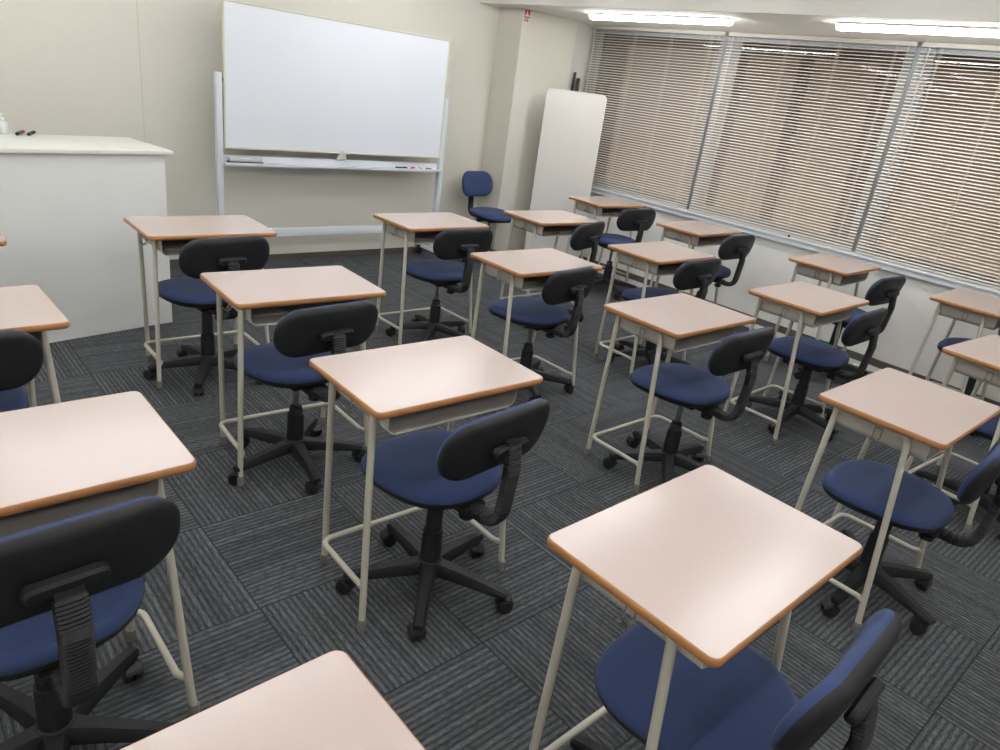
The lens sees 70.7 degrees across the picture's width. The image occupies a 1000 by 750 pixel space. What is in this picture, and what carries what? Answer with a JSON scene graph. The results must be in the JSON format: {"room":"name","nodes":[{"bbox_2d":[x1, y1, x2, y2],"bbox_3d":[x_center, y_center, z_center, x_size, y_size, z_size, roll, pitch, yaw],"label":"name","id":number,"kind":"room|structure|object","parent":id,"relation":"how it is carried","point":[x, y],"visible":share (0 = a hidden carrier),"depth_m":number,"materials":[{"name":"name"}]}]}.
{"room":"classroom","nodes":[
{"label":"classroom","id":0,"kind":"room"},
{"bbox_2d":[0,0,499,259],"bbox_3d":[-2.929,-1.858,4.502,7.410,2.440,0.120,-12,30,-40],"label":"wall","id":1,"kind":"structure","parent":0,"point":[68,67],"depth_m":5.16,"materials":[{"name":"paint"}]},
{"bbox_2d":[136,0,144,140],"bbox_3d":[-2.452,-1.952,4.825,0.005,2.390,0.002,-12,30,-40],"label":"trim","id":2,"kind":"structure","parent":1,"relation":"attached to","point":[136,0],"depth_m":4.77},
{"bbox_2d":[170,247,428,265],"bbox_3d":[-3.013,-0.747,4.938,7.290,0.050,0.008,-12,30,-40],"label":"baseboard","id":3,"kind":"structure","parent":1,"relation":"attached to","point":[173,262],"depth_m":6.25,"materials":[{"name":"plastic"}]},
{"bbox_2d":[0,251,999,749],"bbox_3d":[-0.265,0.577,2.859,8.500,0.080,7.520,-12,30,-40],"label":"floor","id":4,"kind":"structure","parent":0,"point":[259,602],"depth_m":2.56,"materials":[{"name":"carpet"}]},
{"bbox_2d":[0,233,6,246],"bbox_3d":[-2.389,-0.210,2.910,0.615,0.770,0.415,-12,30,-40],"label":"school desk","id":5,"kind":"object","parent":4,"relation":"on","point":[3,242],"visible":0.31,"depth_m":2.83,"materials":[{"name":"metal"}]},
{"bbox_2d":[0,330,42,412],"bbox_3d":[-1.703,0.178,2.185,0.561,0.786,0.592,-14,31,-43],"label":"chair","id":6,"kind":"object","parent":4,"relation":"on","point":[21,353],"visible":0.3,"depth_m":2.04,"materials":[{"name":"black plastic"}]},
{"bbox_2d":[0,285,69,407],"bbox_3d":[-1.721,0.168,2.226,0.615,0.770,0.415,-13,30,-41],"label":"school desk","id":7,"kind":"object","parent":4,"relation":"on","point":[25,308],"visible":0.53,"depth_m":2.22,"materials":[{"name":"metal"}]},
{"bbox_2d":[0,134,172,342],"bbox_3d":[-2.506,-0.728,3.789,0.515,1.020,1.320,23,27,33],"label":"lectern","id":8,"kind":"object","parent":4,"relation":"on","point":[65,200],"depth_m":3.77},
{"bbox_2d":[0,113,9,133],"bbox_3d":[-2.624,-1.326,3.712,0.060,0.104,0.058,7,22,-1],"label":"pump bottle","id":9,"kind":"object","parent":8,"relation":"on","point":[4,126],"visible":1,"depth_m":3.70,"materials":[{"name":"plastic"}]},
{"bbox_2d":[15,130,24,134],"bbox_3d":[-2.572,-1.299,3.778,0.018,0.018,0.122,0,24,-19],"label":"marker pen","id":10,"kind":"object","parent":8,"relation":"on","point":[21,131],"visible":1,"depth_m":3.76,"materials":[{"name":"black plastic"}]},
{"bbox_2d":[27,130,35,135],"bbox_3d":[-2.536,-1.308,3.813,0.018,0.018,0.122,0,24,-19],"label":"marker pen","id":11,"kind":"object","parent":8,"relation":"on","point":[33,131],"visible":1,"depth_m":3.79,"materials":[{"name":"black plastic"}]},
{"bbox_2d":[0,134,172,154],"bbox_3d":[-2.441,-1.185,3.599,0.515,0.022,1.320,23,27,33],"label":"countertop","id":12,"kind":"structure","parent":8,"relation":"on","point":[9,143],"depth_m":3.73,"materials":[{"name":"white laminate"}]},
{"bbox_2d":[0,496,180,749],"bbox_3d":[-1.002,0.553,1.501,0.575,0.800,0.565,27,29,38],"label":"chair","id":13,"kind":"object","parent":4,"relation":"on","point":[68,587],"visible":0.91,"depth_m":1.34,"materials":[{"name":"black plastic"}]},
{"bbox_2d":[0,391,199,716],"bbox_3d":[-1.067,0.515,1.614,0.615,0.770,0.415,-12,30,-40],"label":"school desk","id":14,"kind":"object","parent":4,"relation":"on","point":[64,460],"visible":0.88,"depth_m":1.53,"materials":[{"name":"laminate"}]},
{"bbox_2d":[123,215,276,388],"bbox_3d":[-1.532,-0.394,3.647,0.615,0.770,0.415,-12,30,-40],"label":"school desk","id":15,"kind":"object","parent":4,"relation":"on","point":[168,235],"visible":0.77,"depth_m":3.47,"materials":[{"name":"laminate"}]},
{"bbox_2d":[143,236,269,395],"bbox_3d":[-1.482,-0.356,3.549,0.592,0.786,0.562,26,28,36],"label":"chair","id":16,"kind":"object","parent":4,"relation":"on","point":[198,256],"visible":0.68,"depth_m":3.39,"materials":[{"name":"blue fabric"}]},
{"bbox_2d":[120,650,425,749],"bbox_3d":[-0.390,0.901,0.914,0.615,0.770,0.415,-12,30,-41],"label":"school desk","id":17,"kind":"object","parent":4,"relation":"on","point":[326,702],"visible":1,"depth_m":0.97,"materials":[{"name":"laminate"}]},
{"bbox_2d":[200,265,385,486],"bbox_3d":[-0.870,-0.017,2.964,0.615,0.770,0.415,-11,29,-38],"label":"school desk","id":18,"kind":"object","parent":4,"relation":"on","point":[263,297],"visible":0.91,"depth_m":2.79,"materials":[{"name":"laminate"}]},
{"bbox_2d":[227,300,377,493],"bbox_3d":[-0.833,0.027,2.857,0.567,0.778,0.576,26,28,37],"label":"chair","id":19,"kind":"object","parent":4,"relation":"on","point":[300,336],"visible":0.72,"depth_m":2.73,"materials":[{"name":"black plastic"}]},
{"bbox_2d":[213,0,450,253],"bbox_3d":[-1.267,-1.801,5.665,2.029,1.884,0.490,-12,30,-40],"label":"whiteboard","id":20,"kind":"object","parent":4,"relation":"on","point":[292,81],"visible":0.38,"depth_m":5.40,"materials":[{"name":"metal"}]},
{"bbox_2d":[227,156,263,163],"bbox_3d":[-1.867,-1.576,5.171,0.250,0.045,0.056,-11,29,-38],"label":"eraser","id":21,"kind":"object","parent":20,"relation":"on","point":[234,159],"visible":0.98,"depth_m":5.14,"materials":[{"name":"plastic"}]},
{"bbox_2d":[223,155,441,171],"bbox_3d":[-1.267,-1.701,5.691,1.933,0.062,0.094,-12,30,-40],"label":"tray","id":22,"kind":"object","parent":20,"relation":"on","point":[341,162],"depth_m":5.66,"materials":[{"name":"white metal"}]},
{"bbox_2d":[309,335,542,632],"bbox_3d":[-0.269,0.332,2.329,0.615,0.770,0.415,-11,29,-39],"label":"school desk","id":23,"kind":"object","parent":4,"relation":"on","point":[404,388],"visible":0.94,"depth_m":2.15,"materials":[{"name":"laminate"}]},
{"bbox_2d":[373,212,488,344],"bbox_3d":[-0.474,-0.617,4.546,0.615,0.770,0.415,-12,30,-40],"label":"school desk","id":24,"kind":"object","parent":4,"relation":"on","point":[416,228],"visible":0.77,"depth_m":4.37,"materials":[{"name":"metal"}]},
{"bbox_2d":[386,228,492,341],"bbox_3d":[-0.383,-0.601,4.515,0.546,0.786,0.593,-12,30,-40],"label":"chair","id":25,"kind":"object","parent":4,"relation":"on","point":[449,244],"visible":0.81,"depth_m":4.35,"materials":[{"name":"black plastic"}]},
{"bbox_2d":[335,398,549,640],"bbox_3d":[-0.188,0.368,2.271,0.593,0.766,0.546,26,28,36],"label":"chair","id":26,"kind":"object","parent":4,"relation":"on","point":[436,471],"visible":0.98,"depth_m":2.14,"materials":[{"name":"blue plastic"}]},
{"bbox_2d":[462,171,511,261],"bbox_3d":[-0.124,-1.485,6.711,0.596,0.808,0.535,27,29,38],"label":"chair","id":27,"kind":"object","parent":4,"relation":"on","point":[474,183],"visible":0.59,"depth_m":6.68,"materials":[{"name":"blue fabric"}]},
{"bbox_2d":[470,248,602,411],"bbox_3d":[0.150,-0.262,3.905,0.615,0.770,0.415,-12,29,-40],"label":"school desk","id":28,"kind":"object","parent":4,"relation":"on","point":[528,269],"visible":0.68,"depth_m":3.71,"materials":[{"name":"metal"}]},
{"bbox_2d":[489,266,597,401],"bbox_3d":[0.176,-0.281,3.956,0.590,0.771,0.562,25,28,36],"label":"chair","id":29,"kind":"object","parent":4,"relation":"on","point":[545,314],"visible":0.8,"depth_m":3.81,"materials":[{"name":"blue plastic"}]},
{"bbox_2d":[499,210,597,327],"bbox_3d":[0.334,-0.803,5.272,0.615,0.770,0.415,-12,30,-40],"label":"school desk","id":30,"kind":"object","parent":4,"relation":"on","point":[544,223],"visible":0.65,"depth_m":5.09,"materials":[{"name":"metal"}]},
{"bbox_2d":[524,221,604,330],"bbox_3d":[0.402,-0.763,5.164,0.576,0.796,0.562,21,26,28],"label":"chair","id":31,"kind":"object","parent":4,"relation":"on","point":[588,235],"visible":0.36,"depth_m":4.92,"materials":[{"name":"black plastic"}]},
{"bbox_2d":[524,88,606,256],"bbox_3d":[0.602,-1.887,6.852,0.564,1.628,0.181,5,22,-6],"label":"panel","id":32,"kind":"object","parent":4,"relation":"on","point":[572,122],"visible":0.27,"depth_m":6.67,"materials":[{"name":"white metal"}]},
{"bbox_2d":[571,72,576,90],"bbox_3d":[0.615,-2.124,7.201,0.030,1.800,0.030,-12,30,-40],"label":"stand pole","id":33,"kind":"object","parent":4,"relation":"on","point":[574,74],"visible":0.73,"depth_m":6.88,"materials":[{"name":"black metal"}]},
{"bbox_2d":[574,78,579,91],"bbox_3d":[0.654,-2.103,7.228,0.040,1.752,0.040,-12,30,-40],"label":"stand pole","id":34,"kind":"object","parent":4,"relation":"on","point":[577,79],"visible":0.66,"depth_m":6.91,"materials":[{"name":"black metal"}]},
{"bbox_2d":[566,196,646,282],"bbox_3d":[0.916,-1.202,6.435,0.615,0.770,0.415,-11,29,-39],"label":"school desk","id":35,"kind":"object","parent":4,"relation":"on","point":[602,206],"visible":0.66,"depth_m":6.26,"materials":[{"name":"metal"}]},
{"bbox_2d":[594,209,655,298],"bbox_3d":[0.990,-1.119,6.237,0.570,0.786,0.572,-9,28,-36],"label":"chair","id":36,"kind":"object","parent":4,"relation":"on","point":[640,220],"visible":0.59,"depth_m":6.06,"materials":[{"name":"black plastic"}]},
{"bbox_2d":[593,241,715,379],"bbox_3d":[0.980,-0.435,4.608,0.615,0.770,0.415,-12,30,-40],"label":"school desk","id":37,"kind":"object","parent":4,"relation":"on","point":[660,258],"visible":0.77,"depth_m":4.42,"materials":[{"name":"metal"}]},
{"bbox_2d":[605,258,720,364],"bbox_3d":[1.042,-0.427,4.585,0.553,0.786,0.594,-12,30,-40],"label":"chair","id":38,"kind":"object","parent":4,"relation":"on","point":[693,274],"visible":0.46,"depth_m":4.43,"materials":[{"name":"black plastic"}]},
{"bbox_2d":[584,293,754,492],"bbox_3d":[0.767,0.067,3.324,0.615,0.770,0.415,-12,30,-40],"label":"school desk","id":39,"kind":"object","parent":4,"relation":"on","point":[679,322],"visible":0.98,"depth_m":3.15,"materials":[{"name":"laminate"}]},
{"bbox_2d":[603,326,774,483],"bbox_3d":[0.863,0.097,3.236,0.535,0.805,0.596,-12,30,-40],"label":"chair","id":40,"kind":"object","parent":4,"relation":"on","point":[690,387],"visible":0.85,"depth_m":3.11,"materials":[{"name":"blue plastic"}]},
{"bbox_2d":[649,221,740,303],"bbox_3d":[1.524,-0.814,5.709,0.615,0.770,0.415,-13,31,-42],"label":"school desk","id":41,"kind":"object","parent":4,"relation":"on","point":[694,233],"visible":0.56,"depth_m":5.50,"materials":[{"name":"metal"}]},
{"bbox_2d":[529,465,862,749],"bbox_3d":[0.404,0.707,1.654,0.615,0.770,0.415,-12,30,-41],"label":"school desk","id":42,"kind":"object","parent":4,"relation":"on","point":[705,559],"visible":0.79,"depth_m":1.45,"materials":[{"name":"laminate"}]},
{"bbox_2d":[695,235,754,297],"bbox_3d":[1.659,-0.777,5.642,0.591,0.786,0.554,-12,30,-40],"label":"chair","id":43,"kind":"object","parent":4,"relation":"on","point":[739,247],"visible":0.49,"depth_m":5.37,"materials":[{"name":"black plastic"}]},
{"bbox_2d":[564,608,901,749],"bbox_3d":[0.445,0.763,1.554,0.560,0.755,0.585,-14,31,-43],"label":"chair","id":44,"kind":"object","parent":4,"relation":"on","point":[744,703],"visible":0.95,"depth_m":1.46,"materials":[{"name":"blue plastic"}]},
{"bbox_2d":[598,269,881,372],"bbox_3d":[2.152,-0.404,5.933,0.149,0.012,4.980,-12,30,-40],"label":"trim","id":45,"kind":"structure","parent":4,"relation":"on","point":[853,362],"depth_m":5.89,"materials":[{"name":"grey plastic"}]},
{"bbox_2d":[723,281,868,445],"bbox_3d":[1.637,-0.081,3.978,0.615,0.770,0.415,-13,30,-41],"label":"school desk","id":46,"kind":"object","parent":4,"relation":"on","point":[801,302],"visible":0.92,"depth_m":3.79,"materials":[{"name":"metal"}]},
{"bbox_2d":[746,308,887,441],"bbox_3d":[1.774,-0.066,4.001,0.581,0.762,0.564,-13,30,-41],"label":"chair","id":47,"kind":"object","parent":4,"relation":"on","point":[813,354],"visible":0.8,"depth_m":3.93,"materials":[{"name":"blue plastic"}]},
{"bbox_2d":[764,253,880,378],"bbox_3d":[2.285,-0.432,5.047,0.615,0.770,0.415,-13,31,-42],"label":"school desk","id":48,"kind":"object","parent":4,"relation":"on","point":[837,270],"visible":0.65,"depth_m":4.83,"materials":[{"name":"metal"}]},
{"bbox_2d":[782,276,905,385],"bbox_3d":[2.340,-0.353,4.853,0.559,0.786,0.584,-10,29,-37],"label":"chair","id":49,"kind":"object","parent":4,"relation":"on","point":[884,290],"visible":0.37,"depth_m":4.59,"materials":[{"name":"black plastic"}]},
{"bbox_2d":[795,368,999,633],"bbox_3d":[1.407,0.444,2.632,0.615,0.770,0.415,-12,30,-40],"label":"school desk","id":50,"kind":"object","parent":4,"relation":"on","point":[916,417],"visible":0.85,"depth_m":2.43,"materials":[{"name":"laminate"}]},
{"bbox_2d":[820,439,999,635],"bbox_3d":[1.430,0.492,2.563,0.578,0.741,0.559,27,29,38],"label":"chair","id":51,"kind":"object","parent":4,"relation":"on","point":[864,487],"visible":0.88,"depth_m":2.52,"materials":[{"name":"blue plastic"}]},
{"bbox_2d":[904,335,999,532],"bbox_3d":[2.318,0.264,3.380,0.615,0.770,0.415,-10,28,-37],"label":"school desk","id":52,"kind":"object","parent":4,"relation":"on","point":[978,359],"visible":0.81,"depth_m":3.21,"materials":[{"name":"metal"}]},
{"bbox_2d":[908,288,999,399],"bbox_3d":[2.897,-0.099,4.453,0.615,0.770,0.415,-13,30,-41],"label":"school desk","id":53,"kind":"object","parent":4,"relation":"on","point":[982,310],"visible":0.63,"depth_m":4.24,"materials":[{"name":"metal"}]},
{"bbox_2d":[913,405,999,538],"bbox_3d":[2.339,0.302,3.271,0.562,0.786,0.592,-10,29,-37],"label":"chair","id":54,"kind":"object","parent":4,"relation":"on","point":[987,430],"visible":0.16,"depth_m":3.33,"materials":[{"name":"blue fabric"}]},
{"bbox_2d":[937,338,976,435],"bbox_3d":[3.014,-0.078,4.420,0.543,0.786,0.592,-12,30,-40],"label":"chair","id":55,"kind":"object","parent":4,"relation":"on","point":[971,382],"visible":0.09,"depth_m":4.45,"materials":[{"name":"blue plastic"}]},
{"bbox_2d":[475,8,577,250],"bbox_3d":[0.188,-2.354,7.031,0.710,2.240,0.450,-12,30,-40],"label":"wall column","id":56,"kind":"structure","parent":0,"point":[532,57],"depth_m":6.69,"materials":[{"name":"paint"}]},
{"bbox_2d":[524,9,530,21],"bbox_3d":[0.242,-3.198,6.276,0.064,0.094,0.004,-12,30,-40],"label":"wall sign","id":57,"kind":"object","parent":56,"relation":"attached to","point":[527,12],"visible":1,"depth_m":6.27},
{"bbox_2d":[480,0,999,45],"bbox_3d":[2.725,-2.223,4.237,1.353,0.300,7.520,-12,30,-40],"label":"ceiling","id":58,"kind":"structure","parent":0,"point":[784,17],"depth_m":4.66,"materials":[{"name":"paint"}]},
{"bbox_2d":[588,13,734,25],"bbox_3d":[1.203,-2.752,5.449,0.072,0.046,1.360,-12,30,-40],"label":"light","id":59,"kind":"object","parent":58,"relation":"attached to","point":[594,16],"visible":1,"depth_m":5.37,"materials":[{"name":"white plastic"}]},
{"bbox_2d":[836,22,999,37],"bbox_3d":[2.602,-1.962,4.021,0.072,0.046,1.400,-12,30,-40],"label":"light","id":60,"kind":"object","parent":58,"relation":"attached to","point":[841,26],"visible":1,"depth_m":4.12,"materials":[{"name":"white plastic"}]},
{"bbox_2d":[568,22,999,401],"bbox_3d":[2.865,-1.150,5.043,0.390,2.240,7.420,-12,30,-40],"label":"wall","id":61,"kind":"structure","parent":0,"point":[767,263],"depth_m":5.57,"materials":[{"name":"paint"}]},
{"bbox_2d":[583,25,727,208],"bbox_3d":[1.293,-2.442,6.597,0.052,1.460,1.487,-12,30,-40],"label":"blind","id":62,"kind":"object","parent":61,"relation":"attached to","point":[642,29],"visible":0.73,"depth_m":6.51,"materials":[{"name":"white plastic"}]},
{"bbox_2d":[586,29,734,208],"bbox_3d":[1.374,-2.450,6.646,0.060,1.465,1.555,-12,30,-40],"label":"window","id":63,"kind":"structure","parent":61,"relation":"attached to","point":[722,50],"depth_m":6.28,"materials":[{"name":"metal"}]},
{"bbox_2d":[578,255,999,405],"bbox_3d":[2.857,-0.081,5.305,0.008,0.056,6.990,-12,30,-40],"label":"baseboard","id":64,"kind":"structure","parent":61,"relation":"attached to","point":[874,362],"depth_m":5.76,"materials":[{"name":"plastic"}]},
{"bbox_2d":[689,32,919,250],"bbox_3d":[2.282,-1.883,5.587,0.052,1.460,1.487,-12,30,-40],"label":"blind","id":65,"kind":"object","parent":61,"relation":"attached to","point":[898,43],"visible":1,"depth_m":5.54,"materials":[{"name":"white plastic"}]},
{"bbox_2d":[695,37,927,251],"bbox_3d":[2.374,-1.884,5.625,0.060,1.465,1.520,-12,30,-40],"label":"window","id":66,"kind":"structure","parent":61,"relation":"attached to","point":[912,67],"depth_m":5.25,"materials":[{"name":"metal"}]},
{"bbox_2d":[855,42,999,289],"bbox_3d":[3.271,-1.324,4.578,0.052,1.460,1.487,-12,30,-40],"label":"blind","id":67,"kind":"object","parent":61,"relation":"attached to","point":[929,45],"visible":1,"depth_m":4.83,"materials":[{"name":"white plastic"}]},
{"bbox_2d":[861,48,999,286],"bbox_3d":[3.363,-1.325,4.615,0.060,1.465,1.520,-12,30,-40],"label":"window","id":68,"kind":"structure","parent":61,"relation":"attached to","point":[938,50],"depth_m":4.98,"materials":[{"name":"metal"}]},
{"label":"outside","id":69,"kind":"structure","parent":0,"visible":0},
{"bbox_2d":[594,34,999,276],"bbox_3d":[2.389,-2.288,8.598,0.420,7.500,14.000,-12,30,-40],"label":"facade","id":70,"kind":"object","parent":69,"point":[611,35],"visible":0.18,"depth_m":7.33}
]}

